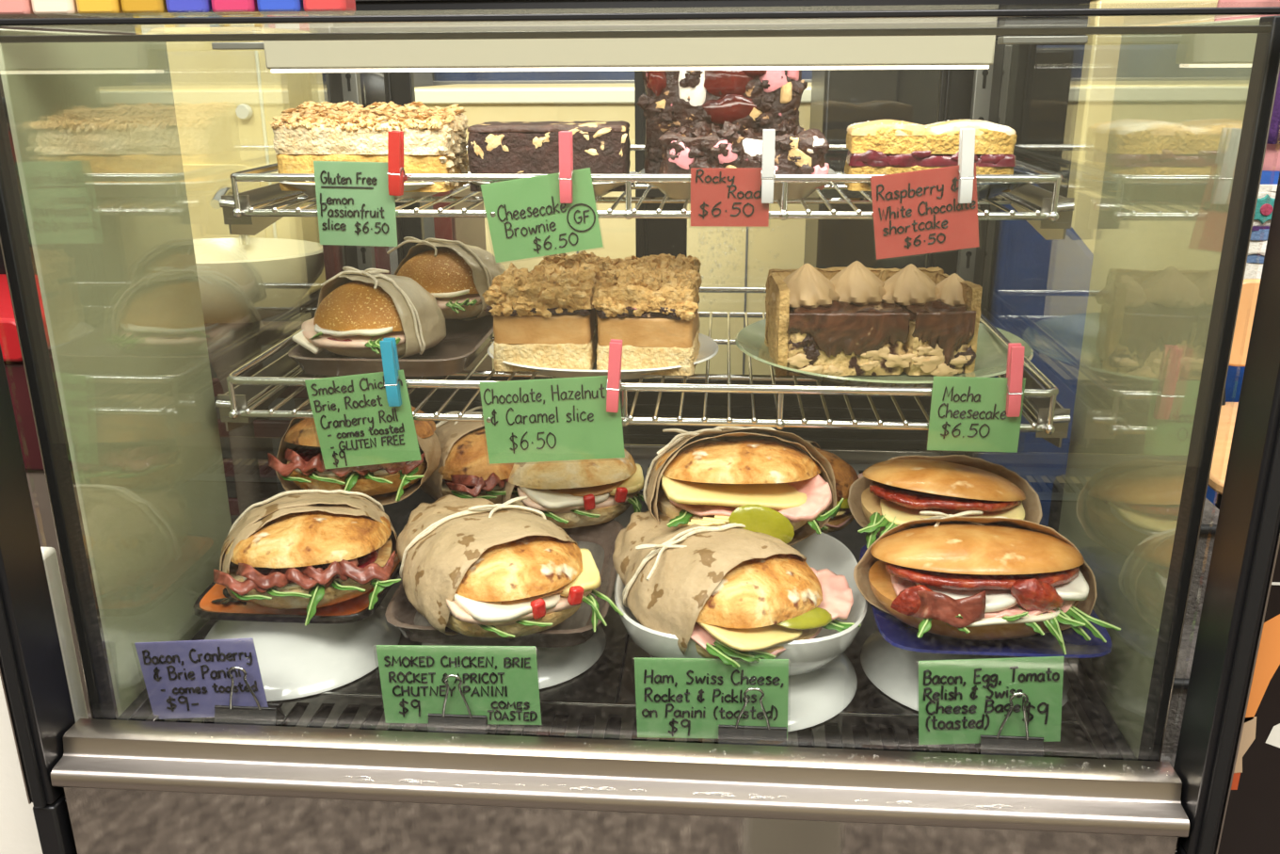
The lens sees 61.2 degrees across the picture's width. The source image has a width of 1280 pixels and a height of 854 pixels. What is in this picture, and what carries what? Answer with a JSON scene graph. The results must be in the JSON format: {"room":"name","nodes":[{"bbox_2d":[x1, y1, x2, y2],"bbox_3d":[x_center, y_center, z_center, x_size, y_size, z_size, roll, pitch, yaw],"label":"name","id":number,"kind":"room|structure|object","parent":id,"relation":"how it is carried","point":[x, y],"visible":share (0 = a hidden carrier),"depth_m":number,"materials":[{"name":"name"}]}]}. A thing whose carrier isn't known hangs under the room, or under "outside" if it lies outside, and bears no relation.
{"room":"eatery","nodes":[
{"label":"eatery","id":0,"kind":"room"},
{"bbox_2d":[0,16,135,96],"bbox_3d":[0.221,-1.294,3.727,7.000,2.900,0.060,1,19,4],"label":"wall","id":1,"kind":"structure","parent":0,"point":[1,83],"depth_m":3.84,"materials":[{"name":"beige paint"}]},
{"bbox_2d":[804,439,863,533],"bbox_3d":[0.155,0.054,1.098,0.143,0.085,0.174,-9,20,-24],"label":"sandwich","id":2,"kind":"object","parent":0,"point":[845,474],"visible":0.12,"depth_m":1.04,"materials":[{"name":"brown food"}]},
{"bbox_3d":[-0.005,1.072,1.258,7.000,0.040,7.200,1,19,4],"label":"floor","id":3,"kind":"structure","parent":0,"visible":0},
{"bbox_2d":[0,546,88,853],"bbox_3d":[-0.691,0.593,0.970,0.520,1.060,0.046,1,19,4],"label":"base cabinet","id":4,"kind":"object","parent":3,"relation":"on","point":[19,834],"visible":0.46,"depth_m":0.83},
{"bbox_2d":[0,96,118,718],"bbox_3d":[-1.016,0.143,1.863,0.300,1.350,0.380,1,19,4],"label":"frame","id":5,"kind":"object","parent":3,"relation":"on","point":[9,343],"visible":0.14,"depth_m":1.66,"materials":[{"name":"red plastic"}]},
{"bbox_2d":[0,273,50,361],"bbox_3d":[-1.022,-0.182,1.739,0.295,0.065,0.350,1,19,4],"label":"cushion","id":6,"kind":"object","parent":5,"relation":"on","point":[9,343],"depth_m":1.57,"materials":[{"name":"red fabric"}]},
{"bbox_2d":[132,14,319,526],"bbox_3d":[-0.762,-0.082,2.265,0.380,1.520,0.020,1,19,4],"label":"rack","id":7,"kind":"object","parent":3,"relation":"on","point":[294,314],"visible":0.02,"depth_m":2.27,"materials":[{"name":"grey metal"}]},
{"bbox_2d":[132,16,161,34],"bbox_3d":[-0.899,-0.734,2.008,0.076,0.070,0.014,1,19,4],"label":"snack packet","id":8,"kind":"object","parent":7,"relation":"hanging from","point":[133,16],"visible":0.02,"depth_m":2.00,"materials":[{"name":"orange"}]},
{"bbox_2d":[222,16,261,16],"bbox_3d":[-0.730,-0.731,1.995,0.076,0.070,0.014,1,19,4],"label":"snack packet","id":9,"kind":"object","parent":7,"relation":"hanging from","point":[222,16],"visible":0.02,"depth_m":1.98,"materials":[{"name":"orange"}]},
{"bbox_2d":[165,40,335,497],"bbox_3d":[-0.656,0.045,1.984,0.218,1.455,0.236,1,19,4],"label":"wall","id":10,"kind":"structure","parent":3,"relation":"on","point":[226,102],"depth_m":1.71,"materials":[{"name":"beige paint"}]},
{"bbox_2d":[192,185,324,514],"bbox_3d":[-0.605,0.238,1.725,0.320,1.213,0.224,1,19,4],"label":"basin","id":11,"kind":"object","parent":3,"relation":"on","point":[245,280],"visible":0.56,"depth_m":1.56,"materials":[{"name":"beige ceramic"}]},
{"bbox_2d":[209,185,250,244],"bbox_3d":[-0.604,-0.310,1.598,0.015,0.093,0.094,1,19,4],"label":"tap","id":12,"kind":"object","parent":11,"relation":"on","point":[243,239],"depth_m":1.57,"materials":[{"name":"silver metal"}]},
{"bbox_2d":[211,320,323,515],"bbox_3d":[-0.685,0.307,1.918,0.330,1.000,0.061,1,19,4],"label":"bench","id":13,"kind":"object","parent":3,"relation":"on","point":[270,332],"visible":0.06,"depth_m":1.77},
{"bbox_2d":[359,71,432,109],"bbox_3d":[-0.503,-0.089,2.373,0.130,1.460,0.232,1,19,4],"label":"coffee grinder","id":14,"kind":"object","parent":3,"relation":"on","point":[372,84],"visible":0.16,"depth_m":2.07,"materials":[{"name":"grey metal"}]},
{"bbox_2d":[322,155,492,376],"bbox_3d":[-0.339,0.216,1.758,0.190,1.270,0.204,1,19,4],"label":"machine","id":15,"kind":"object","parent":3,"relation":"on","point":[469,231],"visible":0.02,"depth_m":1.51,"materials":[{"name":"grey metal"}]},
{"bbox_2d":[32,786,1186,853],"bbox_3d":[0.001,0.603,1.219,0.817,0.946,0.697,1,19,4],"label":"countertop","id":16,"kind":"structure","parent":3,"relation":"on","point":[81,820],"depth_m":0.76,"materials":[{"name":"stone"}]},
{"bbox_2d":[0,6,1279,853],"bbox_3d":[-0.001,-0.089,1.019,0.820,0.572,0.764,1,19,4],"label":"display case","id":17,"kind":"object","parent":16,"relation":"on","point":[867,762],"visible":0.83,"depth_m":0.75,"materials":[{"name":"glass"}]},
{"bbox_2d":[0,0,45,18],"bbox_3d":[-0.396,-0.287,0.681,0.027,0.055,0.025,1,19,4],"label":"bar","id":18,"kind":"object","parent":17,"relation":"on","point":[8,8],"visible":0.8,"depth_m":0.68,"materials":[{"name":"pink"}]},
{"bbox_2d":[31,0,87,17],"bbox_3d":[-0.367,-0.286,0.678,0.027,0.055,0.025,1,19,4],"label":"bar","id":19,"kind":"object","parent":17,"relation":"on","point":[49,8],"visible":0.87,"depth_m":0.68,"materials":[{"name":"beige"}]},
{"bbox_2d":[75,0,131,17],"bbox_3d":[-0.338,-0.286,0.676,0.027,0.055,0.025,1,19,4],"label":"bar","id":20,"kind":"object","parent":17,"relation":"on","point":[99,8],"visible":0.84,"depth_m":0.67,"materials":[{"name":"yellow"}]},
{"bbox_2d":[0,29,231,720],"bbox_3d":[-0.405,-0.005,0.892,0.007,0.600,0.220,1,19,4],"label":"panel","id":21,"kind":"object","parent":17,"relation":"attached to","point":[94,127],"visible":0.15,"depth_m":0.85,"materials":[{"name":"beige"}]},
{"bbox_2d":[120,0,175,16],"bbox_3d":[-0.309,-0.285,0.674,0.027,0.055,0.025,1,19,4],"label":"bar","id":22,"kind":"object","parent":17,"relation":"on","point":[130,8],"visible":0.84,"depth_m":0.67,"materials":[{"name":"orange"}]},
{"bbox_2d":[165,0,220,16],"bbox_3d":[-0.280,-0.284,0.672,0.027,0.055,0.025,1,19,4],"label":"bar","id":23,"kind":"object","parent":17,"relation":"on","point":[175,8],"visible":0.86,"depth_m":0.67,"materials":[{"name":"blue"}]},
{"bbox_2d":[134,638,268,719],"bbox_3d":[-0.344,0.199,0.851,0.104,0.079,0.003,1,19,4],"label":"ticket","id":24,"kind":"object","parent":17,"relation":"in","point":[184,679],"visible":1,"depth_m":0.85,"materials":[{"name":"purple paper"}]},
{"bbox_2d":[211,0,263,15],"bbox_3d":[-0.251,-0.284,0.670,0.027,0.055,0.025,1,19,4],"label":"bar","id":25,"kind":"object","parent":17,"relation":"on","point":[224,8],"visible":0.84,"depth_m":0.67,"materials":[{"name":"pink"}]},
{"bbox_2d":[213,666,285,725],"bbox_3d":[-0.311,0.209,0.853,0.050,0.057,0.021,1,19,4],"label":"binder clip","id":26,"kind":"object","parent":17,"relation":"on","point":[273,714],"visible":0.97,"depth_m":0.85,"materials":[{"name":"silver metal"}]},
{"bbox_2d":[256,0,308,15],"bbox_3d":[-0.222,-0.283,0.668,0.027,0.055,0.025,1,19,4],"label":"bar","id":27,"kind":"object","parent":17,"relation":"on","point":[273,8],"visible":0.84,"depth_m":0.67,"materials":[{"name":"blue"}]},
{"bbox_2d":[204,604,400,701],"bbox_3d":[-0.312,0.175,0.972,0.188,0.048,0.188,1,19,4],"label":"stand","id":28,"kind":"object","parent":17,"relation":"on","point":[296,660],"visible":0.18,"depth_m":0.92,"materials":[{"name":"white ceramic"}]},
{"bbox_2d":[192,552,400,623],"bbox_3d":[-0.298,0.139,0.976,0.158,0.017,0.158,1,19,4],"label":"square plate","id":29,"kind":"object","parent":28,"relation":"on","point":[215,602],"visible":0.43,"depth_m":0.92,"materials":[{"name":"brown ceramic"}]},
{"bbox_2d":[213,489,400,625],"bbox_3d":[-0.292,0.100,0.957,0.155,0.085,0.198,-4,19,-12],"label":"sandwich","id":30,"kind":"object","parent":29,"relation":"on","point":[309,549],"visible":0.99,"depth_m":0.90,"materials":[{"name":"brown food"}]},
{"bbox_2d":[267,404,441,505],"bbox_3d":[-0.271,0.011,1.056,0.154,0.096,0.182,0,18,0],"label":"sandwich","id":31,"kind":"object","parent":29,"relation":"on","point":[298,464],"visible":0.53,"depth_m":1.00,"materials":[{"name":"brown food"}]},
{"bbox_2d":[303,0,355,15],"bbox_3d":[-0.193,-0.283,0.666,0.027,0.055,0.025,1,19,4],"label":"bar","id":32,"kind":"object","parent":17,"relation":"on","point":[322,8],"visible":1,"depth_m":0.66,"materials":[{"name":"red"}]},
{"bbox_2d":[376,644,541,724],"bbox_3d":[-0.140,0.200,0.835,0.131,0.078,0.003,-1,18,5],"label":"ticket","id":33,"kind":"object","parent":17,"relation":"in","point":[500,683],"visible":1,"depth_m":0.83,"materials":[{"name":"green paper"}]},
{"bbox_2d":[427,673,491,734],"bbox_3d":[-0.142,0.212,0.841,0.046,0.057,0.021,1,19,4],"label":"binder clip","id":34,"kind":"object","parent":17,"relation":"on","point":[473,724],"visible":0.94,"depth_m":0.84,"materials":[{"name":"grey metal"}]},
{"bbox_2d":[421,624,606,688],"bbox_3d":[-0.114,0.174,0.972,0.166,0.048,0.166,1,19,4],"label":"stand","id":35,"kind":"object","parent":17,"relation":"on","point":[555,665],"visible":0.09,"depth_m":0.93,"materials":[{"name":"white ceramic"}]},
{"bbox_2d":[384,519,623,647],"bbox_3d":[-0.113,0.135,0.977,0.186,0.022,0.236,1,19,4],"label":"tray","id":36,"kind":"object","parent":35,"relation":"on","point":[600,539],"visible":0.34,"depth_m":0.91,"materials":[{"name":"brown ceramic"}]},
{"bbox_2d":[419,405,518,504],"bbox_3d":[-0.168,0.029,1.135,0.138,0.086,0.185,-12,22,-32],"label":"sandwich","id":37,"kind":"object","parent":36,"relation":"on","point":[464,470],"visible":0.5,"depth_m":1.07,"materials":[{"name":"brown food"}]},
{"bbox_2d":[396,494,623,638],"bbox_3d":[-0.130,0.109,0.923,0.150,0.084,0.236,-11,21,-28],"label":"sandwich","id":38,"kind":"object","parent":36,"relation":"on","point":[471,567],"visible":1,"depth_m":0.85,"materials":[{"name":"beige food"}]},
{"bbox_2d":[500,448,644,527],"bbox_3d":[-0.077,0.047,1.112,0.142,0.086,0.186,-7,20,-19],"label":"sandwich","id":39,"kind":"object","parent":36,"relation":"on","point":[578,492],"visible":0.75,"depth_m":1.04,"materials":[{"name":"beige food"}]},
{"bbox_2d":[271,64,989,72],"bbox_3d":[-0.015,-0.315,0.953,0.626,0.003,0.030,1,19,4],"label":"diffuser","id":40,"kind":"object","parent":17,"relation":"attached to","point":[274,68],"depth_m":0.94,"materials":[{"name":"beige plastic"}]},
{"bbox_2d":[164,693,1098,758],"bbox_3d":[-0.020,0.243,0.840,0.757,0.002,0.092,1,19,4],"label":"grille","id":41,"kind":"object","parent":17,"relation":"attached to","point":[1080,728],"depth_m":0.86,"materials":[{"name":"metal"}]},
{"bbox_2d":[215,286,1070,447],"bbox_3d":[0.008,-0.076,1.147,0.752,0.064,0.440,1,19,4],"label":"wire shelf","id":42,"kind":"object","parent":17,"relation":"attached to","point":[239,407],"visible":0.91,"depth_m":0.96,"materials":[{"name":"silver metal"}]},
{"bbox_2d":[287,314,493,376],"bbox_3d":[-0.254,-0.089,1.154,0.190,0.021,0.215,1,19,4],"label":"tray","id":43,"kind":"object","parent":42,"relation":"on","point":[464,341],"visible":0.44,"depth_m":1.08,"materials":[{"name":"plastic"}]},
{"bbox_2d":[291,266,446,358],"bbox_3d":[-0.274,-0.126,1.133,0.148,0.092,0.160,6,20,19],"label":"roll","id":44,"kind":"object","parent":43,"relation":"on","point":[355,312],"visible":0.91,"depth_m":1.08,"materials":[{"name":"brown food"}]},
{"bbox_2d":[386,236,505,319],"bbox_3d":[-0.215,-0.176,1.249,0.146,0.089,0.160,6,20,19],"label":"roll","id":45,"kind":"object","parent":43,"relation":"on","point":[457,274],"visible":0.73,"depth_m":1.20,"materials":[{"name":"brown food"}]},
{"bbox_2d":[379,336,401,406],"bbox_3d":[-0.216,-0.047,0.941,0.013,0.060,0.016,1,19,4],"label":"peg","id":46,"kind":"object","parent":42,"relation":"attached to","point":[390,361],"visible":1,"depth_m":0.94,"materials":[{"name":"blue plastic"}]},
{"bbox_2d":[304,369,421,468],"bbox_3d":[-0.245,-0.004,0.958,0.103,0.100,0.003,1,19,4],"label":"ticket","id":47,"kind":"object","parent":46,"relation":"attached to","point":[356,424],"visible":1,"depth_m":0.96,"materials":[{"name":"green paper"}]},
{"bbox_2d":[487,333,718,379],"bbox_3d":[-0.038,-0.076,1.115,0.236,0.018,0.192,1,19,4],"label":"oval plate","id":48,"kind":"object","parent":42,"relation":"on","point":[709,347],"visible":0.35,"depth_m":1.05,"materials":[{"name":"white ceramic"}]},
{"bbox_2d":[481,262,600,371],"bbox_3d":[-0.095,-0.112,1.077,0.109,0.097,0.094,0,19,2],"label":"slice","id":49,"kind":"object","parent":48,"relation":"on","point":[544,316],"visible":0.98,"depth_m":1.05,"materials":[{"name":"beige food"}]},
{"bbox_2d":[538,250,626,339],"bbox_3d":[-0.060,-0.137,1.153,0.102,0.096,0.088,0,18,0],"label":"slice","id":50,"kind":"object","parent":48,"relation":"on","point":[566,261],"visible":0.18,"depth_m":1.13,"materials":[{"name":"brown food"}]},
{"bbox_2d":[591,262,702,375],"bbox_3d":[0.009,-0.109,1.065,0.105,0.098,0.094,2,19,7],"label":"slice","id":51,"kind":"object","parent":48,"relation":"on","point":[654,313],"visible":0.99,"depth_m":1.03,"materials":[{"name":"beige food"}]},
{"bbox_2d":[622,253,701,331],"bbox_3d":[0.022,-0.136,1.145,0.087,0.098,0.088,2,19,6],"label":"slice","id":52,"kind":"object","parent":48,"relation":"on","point":[680,264],"visible":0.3,"depth_m":1.12,"materials":[{"name":"brown food"}]},
{"bbox_2d":[606,338,623,412],"bbox_3d":[-0.022,-0.043,0.926,0.014,0.062,0.016,1,19,4],"label":"peg","id":53,"kind":"object","parent":42,"relation":"attached to","point":[613,384],"visible":1,"depth_m":0.92,"materials":[{"name":"pink plastic"}]},
{"bbox_2d":[479,375,624,463],"bbox_3d":[-0.074,-0.005,0.944,0.133,0.086,0.003,1,19,4],"label":"ticket","id":54,"kind":"object","parent":53,"relation":"attached to","point":[566,418],"visible":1,"depth_m":0.94,"materials":[{"name":"green paper"}]},
{"bbox_2d":[735,319,1033,386],"bbox_3d":[0.242,-0.075,1.096,0.292,0.026,0.300,1,19,4],"label":"round plate","id":55,"kind":"object","parent":42,"relation":"on","point":[991,355],"visible":0.37,"depth_m":1.05,"materials":[{"name":"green ceramic"}]},
{"bbox_2d":[764,260,915,376],"bbox_3d":[0.196,-0.112,1.065,0.135,0.101,0.114,0,18,0],"label":"cheesecake slice","id":56,"kind":"object","parent":55,"relation":"on","point":[830,321],"visible":0.91,"depth_m":1.03,"materials":[{"name":"brown food"}]},
{"bbox_2d":[878,263,982,376],"bbox_3d":[0.282,-0.109,1.065,0.097,0.103,0.109,-3,19,-9],"label":"cheesecake slice","id":57,"kind":"object","parent":55,"relation":"on","point":[944,310],"visible":0.88,"depth_m":1.03,"materials":[{"name":"brown food"}]},
{"bbox_2d":[1005,342,1024,416],"bbox_3d":[0.312,-0.039,0.901,0.013,0.061,0.016,1,19,4],"label":"peg","id":58,"kind":"object","parent":42,"relation":"attached to","point":[1015,357],"visible":1,"depth_m":0.90,"materials":[{"name":"pink plastic"}]},
{"bbox_2d":[927,376,1025,452],"bbox_3d":[0.285,-0.010,0.914,0.082,0.068,0.003,2,19,4],"label":"ticket","id":59,"kind":"object","parent":58,"relation":"attached to","point":[967,413],"visible":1,"depth_m":0.92,"materials":[{"name":"green paper"}]},
{"bbox_2d":[219,144,1074,239],"bbox_3d":[0.009,-0.245,1.116,0.752,0.064,0.375,1,19,4],"label":"wire shelf","id":60,"kind":"object","parent":17,"relation":"attached to","point":[249,212],"visible":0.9,"depth_m":0.96,"materials":[{"name":"silver metal"}]},
{"bbox_2d":[279,181,439,197],"bbox_3d":[-0.263,-0.239,1.073,0.176,0.016,0.116,1,19,4],"label":"plate","id":61,"kind":"object","parent":60,"relation":"on","point":[310,187],"visible":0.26,"depth_m":1.03,"materials":[{"name":"white ceramic"}]},
{"bbox_2d":[269,100,469,191],"bbox_3d":[-0.261,-0.276,1.059,0.181,0.081,0.097,2,19,7],"label":"lemon slice","id":62,"kind":"object","parent":61,"relation":"on","point":[435,141],"visible":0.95,"depth_m":1.02,"materials":[{"name":"beige food"}]},
{"bbox_2d":[386,130,405,195],"bbox_3d":[-0.212,-0.229,0.940,0.014,0.055,0.016,1,19,4],"label":"peg","id":63,"kind":"object","parent":60,"relation":"attached to","point":[395,138],"visible":1,"depth_m":0.94,"materials":[{"name":"red plastic"}]},
{"bbox_2d":[313,160,397,246],"bbox_3d":[-0.251,-0.196,0.955,0.076,0.078,0.003,2,19,4],"label":"ticket","id":64,"kind":"object","parent":63,"relation":"attached to","point":[356,207],"visible":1,"depth_m":0.95,"materials":[{"name":"green paper"}]},
{"bbox_2d":[480,167,603,262],"bbox_3d":[-0.086,-0.184,0.946,0.110,0.085,0.003,1,19,4],"label":"ticket","id":65,"kind":"object","parent":60,"relation":"attached to","point":[530,220],"visible":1,"depth_m":0.95,"materials":[{"name":"green paper"}]},
{"bbox_2d":[472,171,638,196],"bbox_3d":[-0.084,-0.237,1.059,0.172,0.018,0.140,1,19,4],"label":"plate","id":66,"kind":"object","parent":60,"relation":"on","point":[600,188],"visible":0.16,"depth_m":1.01,"materials":[{"name":"white ceramic"}]},
{"bbox_2d":[467,120,630,191],"bbox_3d":[-0.086,-0.264,1.052,0.152,0.061,0.083,0,19,2],"label":"brownie","id":67,"kind":"object","parent":66,"relation":"on","point":[493,147],"visible":0.74,"depth_m":1.01,"materials":[{"name":"brown food"}]},
{"bbox_2d":[558,130,573,203],"bbox_3d":[-0.064,-0.223,0.930,0.012,0.060,0.016,2,19,4],"label":"peg","id":68,"kind":"object","parent":60,"relation":"attached to","point":[566,152],"visible":1,"depth_m":0.92,"materials":[{"name":"pink plastic"}]},
{"bbox_2d":[638,168,837,199],"bbox_3d":[0.094,-0.237,1.050,0.192,0.020,0.150,1,19,4],"label":"rectangular plate","id":69,"kind":"object","parent":60,"relation":"on","point":[673,190],"visible":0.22,"depth_m":1.00,"materials":[{"name":"white ceramic"}]},
{"bbox_2d":[636,69,807,174],"bbox_3d":[0.080,-0.306,1.056,0.162,0.126,0.066,2,19,6],"label":"slice","id":70,"kind":"object","parent":69,"relation":"on","point":[759,100],"visible":0.36,"depth_m":1.03,"materials":[{"name":"brown food"}]},
{"bbox_2d":[658,119,829,190],"bbox_3d":[0.096,-0.255,1.011,0.158,0.062,0.061,1,19,3],"label":"slice","id":71,"kind":"object","parent":69,"relation":"on","point":[798,150],"visible":0.73,"depth_m":0.99,"materials":[{"name":"brown food"}]},
{"bbox_2d":[760,128,775,203],"bbox_3d":[0.108,-0.221,0.917,0.012,0.060,0.016,1,19,4],"label":"peg","id":72,"kind":"object","parent":60,"relation":"attached to","point":[768,172],"visible":1,"depth_m":0.91,"materials":[{"name":"white plastic"}]},
{"bbox_2d":[690,167,768,226],"bbox_3d":[0.077,-0.197,0.928,0.070,0.052,0.003,1,19,4],"label":"ticket","id":73,"kind":"object","parent":72,"relation":"attached to","point":[719,197],"visible":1,"depth_m":0.93,"materials":[{"name":"red paper"}]},
{"bbox_2d":[844,171,1027,198],"bbox_3d":[0.284,-0.232,1.036,0.176,0.018,0.144,1,19,4],"label":"plate","id":74,"kind":"object","parent":60,"relation":"on","point":[984,190],"visible":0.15,"depth_m":0.98,"materials":[{"name":"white ceramic"}]},
{"bbox_2d":[844,119,1017,191],"bbox_3d":[0.272,-0.259,1.024,0.151,0.062,0.084,2,19,6],"label":"slice","id":75,"kind":"object","parent":74,"relation":"on","point":[880,146],"visible":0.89,"depth_m":0.99,"materials":[{"name":"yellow food"}]},
{"bbox_2d":[958,128,975,203],"bbox_3d":[0.272,-0.218,0.905,0.013,0.061,0.016,1,19,4],"label":"peg","id":76,"kind":"object","parent":60,"relation":"attached to","point":[967,136],"visible":1,"depth_m":0.90,"materials":[{"name":"white plastic"}]},
{"bbox_2d":[870,162,978,259],"bbox_3d":[0.243,-0.182,0.920,0.099,0.084,0.003,1,19,4],"label":"ticket","id":77,"kind":"object","parent":76,"relation":"attached to","point":[919,212],"visible":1,"depth_m":0.92,"materials":[{"name":"red paper"}]},
{"bbox_2d":[634,657,788,739],"bbox_3d":[0.054,0.207,0.822,0.123,0.078,0.003,0,18,5],"label":"ticket","id":78,"kind":"object","parent":17,"relation":"on","point":[676,697],"visible":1,"depth_m":0.82,"materials":[{"name":"green paper"}]},
{"bbox_2d":[718,687,786,746],"bbox_3d":[0.086,0.217,0.824,0.052,0.055,0.021,1,19,4],"label":"binder clip","id":79,"kind":"object","parent":17,"relation":"on","point":[731,734],"visible":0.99,"depth_m":0.82,"materials":[{"name":"grey metal"}]},
{"bbox_2d":[649,652,857,731],"bbox_3d":[0.095,0.200,0.925,0.180,0.024,0.180,1,19,4],"label":"stand","id":80,"kind":"object","parent":17,"relation":"on","point":[815,696],"visible":0.1,"depth_m":0.88,"materials":[{"name":"white ceramic"}]},
{"bbox_2d":[614,531,867,675],"bbox_3d":[0.086,0.153,0.938,0.211,0.056,0.228,1,19,4],"label":"oval bowl","id":81,"kind":"object","parent":80,"relation":"on","point":[823,551],"visible":0.27,"depth_m":0.86,"materials":[{"name":"white ceramic"}]},
{"bbox_2d":[612,505,861,668],"bbox_3d":[0.061,0.125,0.904,0.156,0.085,0.232,-14,23,-34],"label":"sandwich","id":82,"kind":"object","parent":81,"relation":"in","point":[736,592],"visible":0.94,"depth_m":0.84,"materials":[{"name":"brown food"}]},
{"bbox_2d":[642,426,843,545],"bbox_3d":[0.091,0.043,0.992,0.176,0.103,0.184,0,18,0],"label":"sandwich","id":83,"kind":"object","parent":81,"relation":"in","point":[770,481],"visible":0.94,"depth_m":0.94,"materials":[{"name":"brown food"}]},
{"bbox_2d":[860,628,1071,710],"bbox_3d":[0.280,0.177,0.925,0.176,0.066,0.176,1,19,4],"label":"stand","id":84,"kind":"object","parent":17,"relation":"on","point":[894,670],"visible":0.13,"depth_m":0.90,"materials":[{"name":"white ceramic"}]},
{"bbox_2d":[859,544,1113,658],"bbox_3d":[0.279,0.143,0.901,0.177,0.012,0.198,1,19,4],"label":"tray","id":85,"kind":"object","parent":84,"relation":"on","point":[900,634],"visible":0.32,"depth_m":0.83,"materials":[{"name":"ceramic"}]},
{"bbox_2d":[847,454,1042,548],"bbox_3d":[0.277,0.068,0.988,0.173,0.081,0.159,4,19,12],"label":"bagel","id":86,"kind":"object","parent":85,"relation":"on","point":[892,492],"visible":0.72,"depth_m":0.95,"materials":[{"name":"brown food"}]},
{"bbox_2d":[853,510,1120,654],"bbox_3d":[0.263,0.114,0.856,0.180,0.085,0.160,0,18,0],"label":"bagel","id":87,"kind":"object","parent":85,"relation":"on","point":[955,575],"visible":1,"depth_m":0.80,"materials":[{"name":"brown food"}]},
{"bbox_2d":[918,656,1064,744],"bbox_3d":[0.264,0.204,0.804,0.120,0.083,0.003,1,19,4],"label":"ticket","id":88,"kind":"object","parent":17,"relation":"in","point":[961,700],"visible":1,"depth_m":0.80,"materials":[{"name":"green paper"}]},
{"bbox_2d":[975,691,1043,756],"bbox_3d":[0.279,0.219,0.809,0.046,0.059,0.021,1,19,4],"label":"binder clip","id":89,"kind":"object","parent":17,"relation":"on","point":[990,744],"visible":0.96,"depth_m":0.81,"materials":[{"name":"grey metal"}]},
{"bbox_2d":[1057,17,1260,759],"bbox_3d":[0.376,0.009,0.835,0.007,0.600,0.240,1,19,4],"label":"glass panel","id":90,"kind":"object","parent":17,"relation":"attached to","point":[1179,100],"visible":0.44,"depth_m":0.79,"materials":[{"name":"clear glass"}]},
{"bbox_2d":[1217,544,1279,853],"bbox_3d":[0.490,0.375,0.779,0.206,0.800,0.008,1,19,4],"label":"poster","id":91,"kind":"object","parent":16,"relation":"attached to","point":[1252,821],"visible":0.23,"depth_m":0.73,"materials":[{"name":"black paper"}]},
{"bbox_2d":[414,82,811,470],"bbox_3d":[0.059,-0.002,2.263,0.930,1.360,0.410,1,19,4],"label":"wall","id":92,"kind":"structure","parent":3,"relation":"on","point":[780,245],"depth_m":1.94,"materials":[{"name":"beige paint"}]},
{"bbox_2d":[432,69,812,85],"bbox_3d":[0.069,-0.162,2.631,1.000,1.430,0.312,1,19,4],"label":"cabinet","id":93,"kind":"object","parent":3,"relation":"on","point":[440,78],"visible":0.08,"depth_m":2.30,"materials":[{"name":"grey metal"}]},
{"bbox_2d":[332,0,1090,197],"bbox_3d":[0.262,-0.571,3.108,2.600,1.900,0.422,1,19,4],"label":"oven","id":94,"kind":"object","parent":3,"relation":"on","point":[1044,80],"visible":0.02,"depth_m":2.76,"materials":[{"name":"black"}]},
{"bbox_2d":[803,68,997,473],"bbox_3d":[0.398,0.113,1.827,0.255,1.415,0.257,1,19,4],"label":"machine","id":95,"kind":"object","parent":3,"relation":"on","point":[840,99],"visible":0.02,"depth_m":1.53,"materials":[{"name":"black"}]},
{"bbox_2d":[973,167,1093,526],"bbox_3d":[0.622,0.187,1.864,0.191,1.248,0.310,1,19,4],"label":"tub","id":96,"kind":"object","parent":3,"relation":"on","point":[1039,286],"visible":0.08,"depth_m":1.59,"materials":[{"name":"plastic"}]},
{"bbox_2d":[1047,474,1219,767],"bbox_3d":[0.537,0.563,1.210,0.150,0.950,0.388,1,19,4],"label":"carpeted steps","id":97,"kind":"structure","parent":3,"relation":"on","point":[1210,514],"depth_m":1.14,"materials":[{"name":"grey carpet"}]},
{"bbox_2d":[1067,0,1217,254],"bbox_3d":[1.058,-0.025,2.075,0.560,1.512,0.060,1,19,4],"label":"wall","id":98,"kind":"structure","parent":3,"relation":"on","point":[1101,52],"depth_m":1.90,"materials":[{"name":"beige paint"}]},
{"bbox_2d":[1208,278,1260,509],"bbox_3d":[0.804,0.384,1.476,0.302,1.121,0.369,1,19,4],"label":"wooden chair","id":99,"kind":"object","parent":3,"relation":"on","point":[1248,296],"visible":0.09,"depth_m":1.45,"materials":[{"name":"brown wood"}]},
{"bbox_2d":[1205,170,1279,505],"bbox_3d":[1.009,0.185,1.875,0.300,1.240,0.220,1,19,4],"label":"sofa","id":100,"kind":"object","parent":3,"relation":"on","point":[1233,383],"visible":0.02,"depth_m":1.69,"materials":[{"name":"fabric"}]},
{"bbox_2d":[1214,0,1279,171],"bbox_3d":[0.981,-0.566,1.566,0.283,0.422,0.053,1,19,4],"label":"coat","id":101,"kind":"object","parent":100,"relation":"on","point":[1272,160],"visible":0.23,"depth_m":1.58,"materials":[{"name":"fabric"}]},
{"bbox_2d":[1243,184,1277,279],"bbox_3d":[0.941,-0.278,1.579,0.223,0.147,0.024,1,19,4],"label":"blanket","id":102,"kind":"object","parent":100,"relation":"on","point":[1266,197],"visible":0.22,"depth_m":1.58,"materials":[{"name":"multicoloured fabric"}]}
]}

